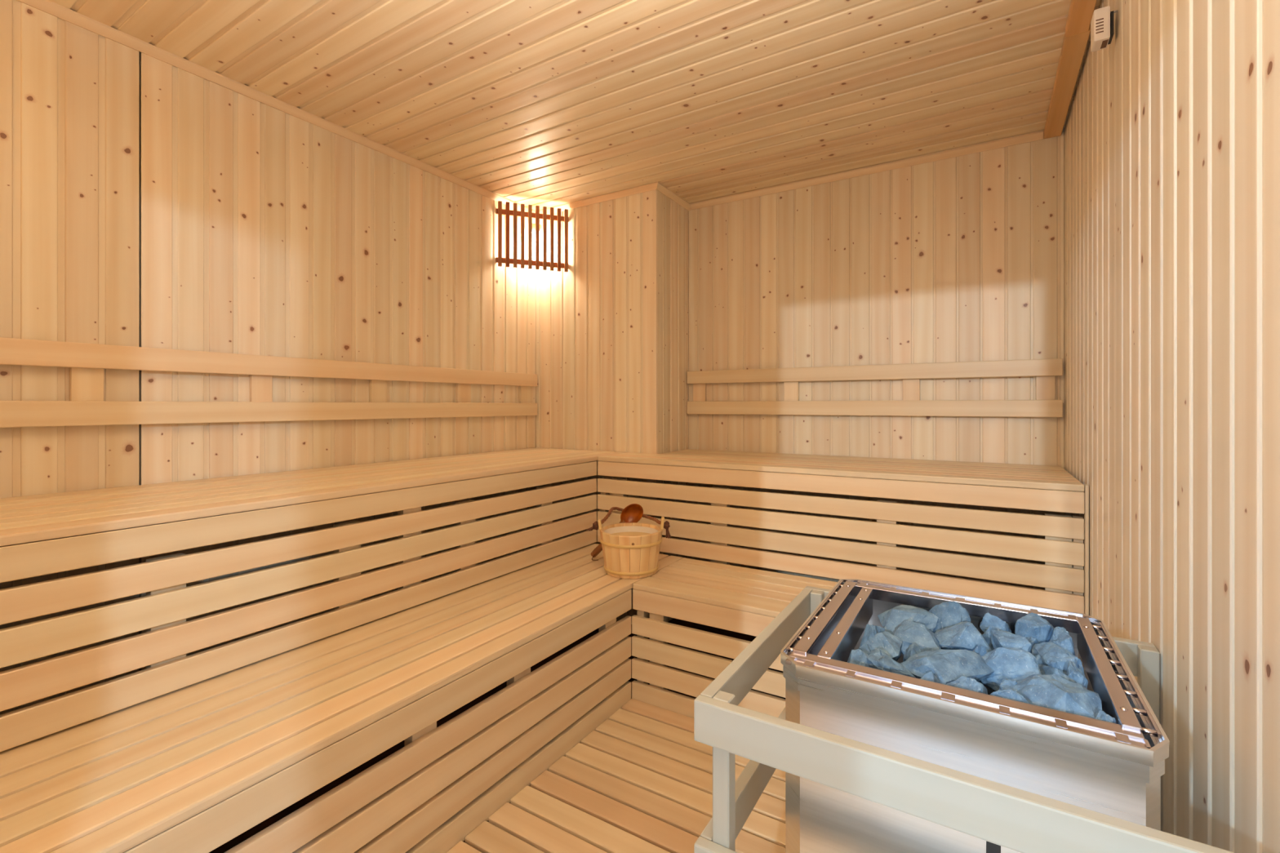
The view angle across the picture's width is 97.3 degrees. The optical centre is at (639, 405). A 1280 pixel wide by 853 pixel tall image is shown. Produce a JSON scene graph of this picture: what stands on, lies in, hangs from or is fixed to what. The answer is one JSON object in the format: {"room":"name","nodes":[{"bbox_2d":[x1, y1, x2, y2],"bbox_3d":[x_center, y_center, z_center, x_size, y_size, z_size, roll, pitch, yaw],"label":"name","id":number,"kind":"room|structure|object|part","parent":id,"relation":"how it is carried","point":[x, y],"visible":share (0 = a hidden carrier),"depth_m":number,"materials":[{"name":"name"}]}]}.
{"room":"spa","nodes":[
{"label":"spa","id":0,"kind":"room"},
{"bbox_2d":[0,0,535,715],"bbox_3d":[-1.313,-0.004,2.250,0.062,2.349,2.686,0,0,31],"label":"wall","id":1,"kind":"structure","parent":0,"point":[146,201],"depth_m":1.94,"materials":[{"name":"brown wood"}]},
{"bbox_2d":[0,337,537,427],"bbox_3d":[-1.274,-0.060,2.214,0.042,0.239,2.526,0,0,31],"label":"backrest","id":2,"kind":"object","parent":1,"relation":"attached to","point":[86,363],"visible":1,"depth_m":1.93,"materials":[{"name":"brown wood"}]},
{"bbox_3d":[-1.266,0.024,2.209,0.022,0.072,2.526,0,0,31],"label":"rail","id":3,"kind":"part","parent":2,"relation":"part of","materials":[{"name":"brown wood"}]},
{"bbox_3d":[-1.266,-0.144,2.209,0.022,0.071,2.526,0,0,31],"label":"rail","id":4,"kind":"part","parent":2,"relation":"part of","materials":[{"name":"brown wood"}]},
{"bbox_2d":[17,0,535,213],"bbox_3d":[-1.278,-1.125,2.228,0.021,0.028,2.566,0,0,31],"label":"trim","id":5,"kind":"structure","parent":1,"relation":"attached to","point":[49,6],"depth_m":1.98,"materials":[{"name":"brown wood"}]},
{"bbox_2d":[496,200,568,271],"bbox_3d":[-0.609,-0.927,3.168,0.398,0.350,0.142,0,0,-20],"label":"lamp","id":6,"kind":"object","parent":1,"relation":"attached to","point":[537,245],"visible":1,"depth_m":3.11,"materials":[{"name":"brown wood"}]},
{"bbox_3d":[-0.593,-0.788,3.125,0.398,0.027,0.013,0,0,-20],"label":"rail","id":7,"kind":"part","parent":6,"relation":"part of","materials":[{"name":"brown wood"}]},
{"bbox_3d":[-0.593,-1.052,3.125,0.398,0.028,0.013,0,0,-20],"label":"rail","id":8,"kind":"part","parent":6,"relation":"part of","materials":[{"name":"brown wood"}]},
{"bbox_2d":[532,223,541,232],"bbox_3d":[-0.591,-1.005,3.205,0.060,0.042,0.060,0,0,31],"label":"bulb","id":9,"kind":"object","parent":6,"relation":"attached to","point":[533,224],"depth_m":3.18,"materials":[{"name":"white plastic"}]},
{"bbox_3d":[-0.591,-0.904,3.205,0.084,0.158,0.084,0,0,31],"label":"bulb","id":10,"kind":"part","parent":6,"relation":"part of","materials":[{"name":"white glass"}]},
{"bbox_2d":[539,182,657,214],"bbox_3d":[-0.263,-1.125,3.099,0.843,0.028,0.021,0,0,31],"label":"trim","id":11,"kind":"structure","parent":1,"relation":"attached to","point":[652,186],"depth_m":3.05,"materials":[{"name":"brown wood"}]},
{"bbox_2d":[208,617,785,852],"bbox_3d":[-0.122,1.140,1.702,2.543,0.060,2.996,0,0,31],"label":"floor","id":12,"kind":"structure","parent":0,"point":[641,781],"depth_m":1.60,"materials":[{"name":"brown wood"}]},
{"bbox_2d":[0,543,683,852],"bbox_3d":[-0.613,0.898,1.655,0.499,0.448,2.276,0,0,31],"label":"bench","id":13,"kind":"object","parent":12,"relation":"on","point":[193,768],"visible":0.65,"depth_m":1.30,"materials":[{"name":"brown wood"}]},
{"bbox_2d":[0,447,627,751],"bbox_3d":[-1.005,0.460,2.061,0.646,0.420,2.558,0,0,31],"label":"bench","id":14,"kind":"object","parent":13,"relation":"on","point":[45,534],"visible":0.94,"depth_m":1.47,"materials":[{"name":"brown wood"}]},
{"bbox_3d":[-1.005,0.261,2.061,0.646,0.022,2.558,0,0,31],"label":"seat","id":15,"kind":"part","parent":14,"relation":"part of","materials":[{"name":"brown wood"}]},
{"bbox_2d":[591,503,643,560],"bbox_3d":[-0.101,0.547,2.438,0.233,0.251,0.050,0,0,6],"label":"ladle","id":16,"kind":"object","parent":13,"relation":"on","point":[633,513],"visible":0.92,"depth_m":2.44,"materials":[{"name":"brown wood"}]},
{"bbox_3d":[-0.135,0.579,2.447,0.162,0.172,0.033,0,0,8],"label":"handle","id":17,"kind":"part","parent":16,"relation":"part of","materials":[{"name":"brown wood"}]},
{"bbox_2d":[620,503,643,524],"bbox_3d":[-0.034,0.470,2.431,0.099,0.098,0.049,0,0,4],"label":"bowl","id":18,"kind":"object","parent":16,"relation":"attached to","point":[633,513],"depth_m":2.44,"materials":[{"name":"brown wood"}]},
{"bbox_2d":[586,506,671,578],"bbox_3d":[-0.026,0.557,2.313,0.295,0.233,0.320,0,0,31],"label":"bucket","id":19,"kind":"object","parent":13,"relation":"on","point":[629,551],"visible":0.96,"depth_m":2.20,"materials":[{"name":"brown wood"}]},
{"bbox_3d":[-0.036,0.466,2.389,0.273,0.051,0.224,0,0,-1],"label":"rope handle","id":20,"kind":"part","parent":19,"relation":"part of","materials":[{"name":"brown fabric"}]},
{"bbox_2d":[631,557,837,718],"bbox_3d":[0.678,0.898,1.945,1.409,0.448,0.426,0,0,31],"label":"bench","id":21,"kind":"object","parent":12,"relation":"on","point":[738,599],"visible":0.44,"depth_m":2.04,"materials":[{"name":"brown wood"}]},
{"bbox_3d":[0.680,0.685,1.944,1.402,0.022,0.426,0,0,31],"label":"seat","id":22,"kind":"part","parent":21,"relation":"part of","materials":[{"name":"brown wood"}]},
{"bbox_2d":[693,586,1234,852],"bbox_3d":[0.536,0.784,0.980,0.663,0.652,0.651,0,0,31],"label":"guard","id":23,"kind":"object","parent":12,"relation":"on","point":[1019,820],"visible":0.67,"depth_m":0.76,"materials":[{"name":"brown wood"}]},
{"bbox_3d":[0.371,0.715,0.711,0.663,0.066,0.021,0,0,31],"label":"rail","id":24,"kind":"part","parent":23,"relation":"part of","materials":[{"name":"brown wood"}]},
{"bbox_3d":[0.132,0.784,0.887,0.028,0.652,0.028,0,0,31],"label":"post","id":25,"kind":"part","parent":23,"relation":"part of","materials":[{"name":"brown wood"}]},
{"bbox_3d":[0.262,0.715,1.147,0.021,0.066,0.608,0,0,31],"label":"rail","id":26,"kind":"part","parent":23,"relation":"part of","materials":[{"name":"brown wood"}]},
{"bbox_3d":[0.262,0.490,1.147,0.021,0.064,0.608,0,0,31],"label":"rail","id":27,"kind":"part","parent":23,"relation":"part of","materials":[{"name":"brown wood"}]},
{"bbox_3d":[0.435,0.784,1.381,0.028,0.652,0.028,0,0,31],"label":"post","id":28,"kind":"part","parent":23,"relation":"part of","materials":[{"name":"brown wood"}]},
{"bbox_3d":[0.371,0.490,0.711,0.663,0.064,0.021,0,0,31],"label":"rail","id":29,"kind":"part","parent":23,"relation":"part of","materials":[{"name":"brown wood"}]},
{"bbox_3d":[0.701,0.490,1.248,0.663,0.064,0.021,0,0,31],"label":"rail","id":30,"kind":"part","parent":23,"relation":"part of","materials":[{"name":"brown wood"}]},
{"bbox_3d":[0.958,0.784,1.061,0.028,0.652,0.028,0,0,31],"label":"post","id":31,"kind":"part","parent":23,"relation":"part of","materials":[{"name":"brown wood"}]},
{"bbox_2d":[780,578,1169,852],"bbox_3d":[0.558,0.752,1.007,0.486,0.714,0.516,0,0,31],"label":"heater","id":32,"kind":"object","parent":12,"relation":"on","point":[1113,770],"depth_m":0.85,"materials":[{"name":"metal"}]},
{"bbox_2d":[785,580,857,655],"bbox_3d":[0.376,0.437,1.133,0.037,0.056,0.445,0,0,31],"label":"grille","id":33,"kind":"object","parent":32,"relation":"attached to","point":[810,638],"depth_m":1.08,"materials":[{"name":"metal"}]},
{"bbox_3d":[0.382,0.458,0.972,0.047,0.068,0.052,0,0,10],"label":"heater stone","id":34,"kind":"part","parent":32,"relation":"part of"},
{"bbox_3d":[0.409,0.463,1.021,0.033,0.056,0.035,0,0,-41],"label":"heater stone","id":35,"kind":"part","parent":32,"relation":"part of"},
{"bbox_3d":[0.440,0.453,1.080,0.032,0.063,0.042,0,0,40],"label":"heater stone","id":36,"kind":"part","parent":32,"relation":"part of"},
{"bbox_3d":[0.463,0.457,1.105,0.036,0.057,0.031,0,0,31],"label":"heater stone","id":37,"kind":"part","parent":32,"relation":"part of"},
{"bbox_3d":[0.447,0.453,1.036,0.061,0.059,0.072,0,0,31],"label":"heater stone","id":38,"kind":"part","parent":32,"relation":"part of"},
{"bbox_3d":[0.419,0.453,0.958,0.063,0.066,0.078,0,0,-29],"label":"heater stone","id":39,"kind":"part","parent":32,"relation":"part of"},
{"bbox_3d":[0.549,0.443,1.164,0.111,0.049,0.081,0,0,2],"label":"heater stone","id":40,"kind":"part","parent":32,"relation":"part of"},
{"bbox_3d":[0.497,0.463,1.019,0.041,0.057,0.054,0,0,31],"label":"heater stone","id":41,"kind":"part","parent":32,"relation":"part of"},
{"bbox_3d":[0.528,0.448,1.075,0.084,0.059,0.077,0,0,31],"label":"heater stone","id":42,"kind":"part","parent":32,"relation":"part of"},
{"bbox_3d":[0.450,0.449,0.880,0.061,0.053,0.033,0,0,-15],"label":"heater stone","id":43,"kind":"part","parent":32,"relation":"part of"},
{"bbox_2d":[896,648,995,694],"bbox_3d":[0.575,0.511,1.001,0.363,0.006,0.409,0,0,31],"label":"stone","id":44,"kind":"object","parent":32,"relation":"on","point":[989,691],"depth_m":1.02,"materials":[{"name":"blue stone"}]},
{"bbox_3d":[0.520,0.446,0.959,0.136,0.055,0.100,0,0,-25],"label":"heater stone","id":45,"kind":"part","parent":32,"relation":"part of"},
{"bbox_3d":[0.627,0.441,1.151,0.087,0.091,0.069,0,0,12],"label":"heater stone","id":46,"kind":"part","parent":32,"relation":"part of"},
{"bbox_3d":[0.609,0.443,1.061,0.097,0.077,0.109,0,0,31],"label":"heater stone","id":47,"kind":"part","parent":32,"relation":"part of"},
{"bbox_3d":[0.498,0.446,0.860,0.061,0.058,0.041,0,0,31],"label":"heater stone","id":48,"kind":"part","parent":32,"relation":"part of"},
{"bbox_2d":[847,580,1088,633],"bbox_3d":[0.677,0.426,1.206,0.448,0.024,0.045,0,0,31],"label":"grille","id":49,"kind":"object","parent":32,"relation":"attached to","point":[1009,612],"depth_m":1.19,"materials":[{"name":"metal"}]},
{"bbox_2d":[785,651,1151,748],"bbox_3d":[0.437,0.426,0.814,0.448,0.024,0.052,0,0,31],"label":"grille","id":50,"kind":"object","parent":32,"relation":"attached to","point":[1028,726],"depth_m":0.79,"materials":[{"name":"metal"}]},
{"bbox_3d":[0.597,0.457,0.998,0.037,0.071,0.038,0,0,1],"label":"heater stone","id":51,"kind":"part","parent":32,"relation":"part of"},
{"bbox_3d":[0.691,0.458,1.091,0.060,0.061,0.053,0,0,31],"label":"heater stone","id":52,"kind":"part","parent":32,"relation":"part of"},
{"bbox_3d":[0.713,0.452,1.130,0.055,0.066,0.042,0,0,31],"label":"heater stone","id":53,"kind":"part","parent":32,"relation":"part of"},
{"bbox_3d":[0.572,0.456,0.873,0.046,0.060,0.033,0,0,-39],"label":"heater stone","id":54,"kind":"part","parent":32,"relation":"part of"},
{"bbox_3d":[0.617,0.444,0.948,0.096,0.079,0.089,0,0,31],"label":"heater stone","id":55,"kind":"part","parent":32,"relation":"part of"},
{"bbox_3d":[0.541,0.445,0.828,0.050,0.055,0.052,0,0,-19],"label":"heater stone","id":56,"kind":"part","parent":32,"relation":"part of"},
{"bbox_3d":[0.674,0.442,1.025,0.060,0.057,0.067,0,0,31],"label":"heater stone","id":57,"kind":"part","parent":32,"relation":"part of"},
{"bbox_3d":[0.723,0.462,1.048,0.046,0.065,0.033,0,0,-9],"label":"heater stone","id":58,"kind":"part","parent":32,"relation":"part of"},
{"bbox_3d":[0.757,0.443,1.079,0.066,0.083,0.058,0,0,-32],"label":"heater stone","id":59,"kind":"part","parent":32,"relation":"part of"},
{"bbox_3d":[0.671,0.461,0.973,0.046,0.064,0.037,0,0,31],"label":"heater stone","id":60,"kind":"part","parent":32,"relation":"part of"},
{"bbox_3d":[0.726,0.453,0.986,0.067,0.064,0.076,0,0,31],"label":"heater stone","id":61,"kind":"part","parent":32,"relation":"part of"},
{"bbox_3d":[0.613,0.448,0.831,0.108,0.085,0.126,0,0,-6],"label":"heater stone","id":62,"kind":"part","parent":32,"relation":"part of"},
{"bbox_3d":[0.682,0.455,0.923,0.046,0.065,0.081,0,0,16],"label":"heater stone","id":63,"kind":"part","parent":32,"relation":"part of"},
{"bbox_3d":[0.772,0.448,1.031,0.041,0.073,0.059,0,0,31],"label":"heater stone","id":64,"kind":"part","parent":32,"relation":"part of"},
{"bbox_3d":[0.704,0.456,0.917,0.027,0.066,0.048,0,0,12],"label":"heater stone","id":65,"kind":"part","parent":32,"relation":"part of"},
{"bbox_3d":[0.743,0.464,0.959,0.026,0.065,0.045,0,0,31],"label":"heater stone","id":66,"kind":"part","parent":32,"relation":"part of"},
{"bbox_3d":[0.624,0.446,0.759,0.028,0.058,0.032,0,0,-23],"label":"heater stone","id":67,"kind":"part","parent":32,"relation":"part of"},
{"bbox_2d":[1075,617,1162,743],"bbox_3d":[0.749,0.437,0.898,0.040,0.056,0.435,0,0,31],"label":"grille","id":68,"kind":"object","parent":32,"relation":"attached to","point":[1109,675],"depth_m":0.85,"materials":[{"name":"metal"}]},
{"bbox_2d":[49,0,1102,210],"bbox_3d":[-0.109,-1.164,1.723,2.643,0.050,3.046,0,0,31],"label":"ceiling","id":69,"kind":"structure","parent":0,"point":[541,103],"depth_m":1.94,"materials":[{"name":"brown wood"}]},
{"bbox_2d":[535,189,688,624],"bbox_3d":[-0.178,0.011,3.305,0.872,2.299,0.420,0,0,31],"label":"wall column","id":70,"kind":"structure","parent":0,"point":[611,329],"depth_m":3.07,"materials":[{"name":"brown wood"}]},
{"bbox_2d":[656,182,690,210],"bbox_3d":[0.184,-1.125,3.042,0.021,0.028,0.391,0,0,31],"label":"trim","id":71,"kind":"structure","parent":70,"relation":"attached to","point":[660,188],"depth_m":3.03,"materials":[{"name":"brown wood"}]},
{"bbox_2d":[688,128,1064,590],"bbox_3d":[1.024,0.011,2.786,1.821,2.299,0.050,0,0,31],"label":"wall","id":72,"kind":"structure","parent":0,"point":[961,258],"depth_m":2.66,"materials":[{"name":"brown wood"}]},
{"bbox_2d":[597,448,1088,615],"bbox_3d":[0.764,0.530,2.527,1.891,0.560,0.648,0,0,31],"label":"bench","id":73,"kind":"object","parent":72,"relation":"attached to","point":[1062,575],"visible":0.96,"depth_m":2.12,"materials":[{"name":"brown wood"}]},
{"bbox_3d":[0.762,0.261,2.529,1.874,0.022,0.648,0,0,31],"label":"seat","id":74,"kind":"part","parent":73,"relation":"part of","materials":[{"name":"brown wood"}]},
{"bbox_2d":[688,130,1043,210],"bbox_3d":[0.975,-1.125,2.775,1.650,0.028,0.021,0,0,31],"label":"trim","id":75,"kind":"structure","parent":72,"relation":"attached to","point":[1037,135],"depth_m":2.67,"materials":[{"name":"brown wood"}]},
{"bbox_2d":[687,358,1062,417],"bbox_3d":[1.000,-0.070,2.747,1.702,0.240,0.042,0,0,31],"label":"backrest","id":76,"kind":"object","parent":72,"relation":"attached to","point":[1045,371],"visible":1,"depth_m":2.61,"materials":[{"name":"brown wood"}]},
{"bbox_3d":[0.995,0.014,2.738,1.702,0.071,0.022,0,0,31],"label":"rail","id":77,"kind":"part","parent":76,"relation":"part of","materials":[{"name":"brown wood"}]},
{"bbox_3d":[0.995,-0.155,2.738,1.702,0.070,0.022,0,0,31],"label":"rail","id":78,"kind":"part","parent":76,"relation":"part of","materials":[{"name":"brown wood"}]},
{"bbox_2d":[1064,0,1279,852],"bbox_3d":[1.005,-0.004,1.048,0.062,2.349,3.056,0,0,31],"label":"wall","id":79,"kind":"structure","parent":0,"point":[1172,128],"depth_m":0.90,"materials":[{"name":"brown wood"}]},
{"bbox_2d":[1043,23,1090,138],"bbox_3d":[1.510,-1.125,2.009,0.059,0.028,0.764,0,0,31],"label":"trim","id":80,"kind":"structure","parent":79,"relation":"attached to","point":[1073,46],"depth_m":1.93,"materials":[{"name":"orange wood"}]},
{"bbox_2d":[1065,0,1097,36],"bbox_3d":[0.758,-1.124,0.789,0.055,0.029,2.098,0,0,31],"label":"trim","id":81,"kind":"structure","parent":79,"relation":"attached to","point":[1080,15],"depth_m":1.61,"materials":[{"name":"orange wood"}]},
{"bbox_2d":[1090,5,1117,51],"bbox_3d":[1.160,-0.942,1.407,0.048,0.081,0.054,0,0,31],"label":"sensor","id":82,"kind":"object","parent":79,"relation":"attached to","point":[1102,23],"visible":1,"depth_m":1.39,"materials":[{"name":"white plastic"}]},
{"bbox_2d":[1095,17,1108,48],"bbox_3d":[1.151,-0.927,1.406,0.026,0.053,0.044,0,0,31],"label":"vent","id":83,"kind":"object","parent":82,"relation":"attached to","point":[1101,24],"depth_m":1.39,"materials":[{"name":"white plastic"}]},
{"bbox_3d":[1.171,-0.939,1.401,0.005,0.058,0.043,0,0,31],"label":"plate","id":84,"kind":"part","parent":82,"relation":"part of","materials":[{"name":"black plastic"}]}
]}

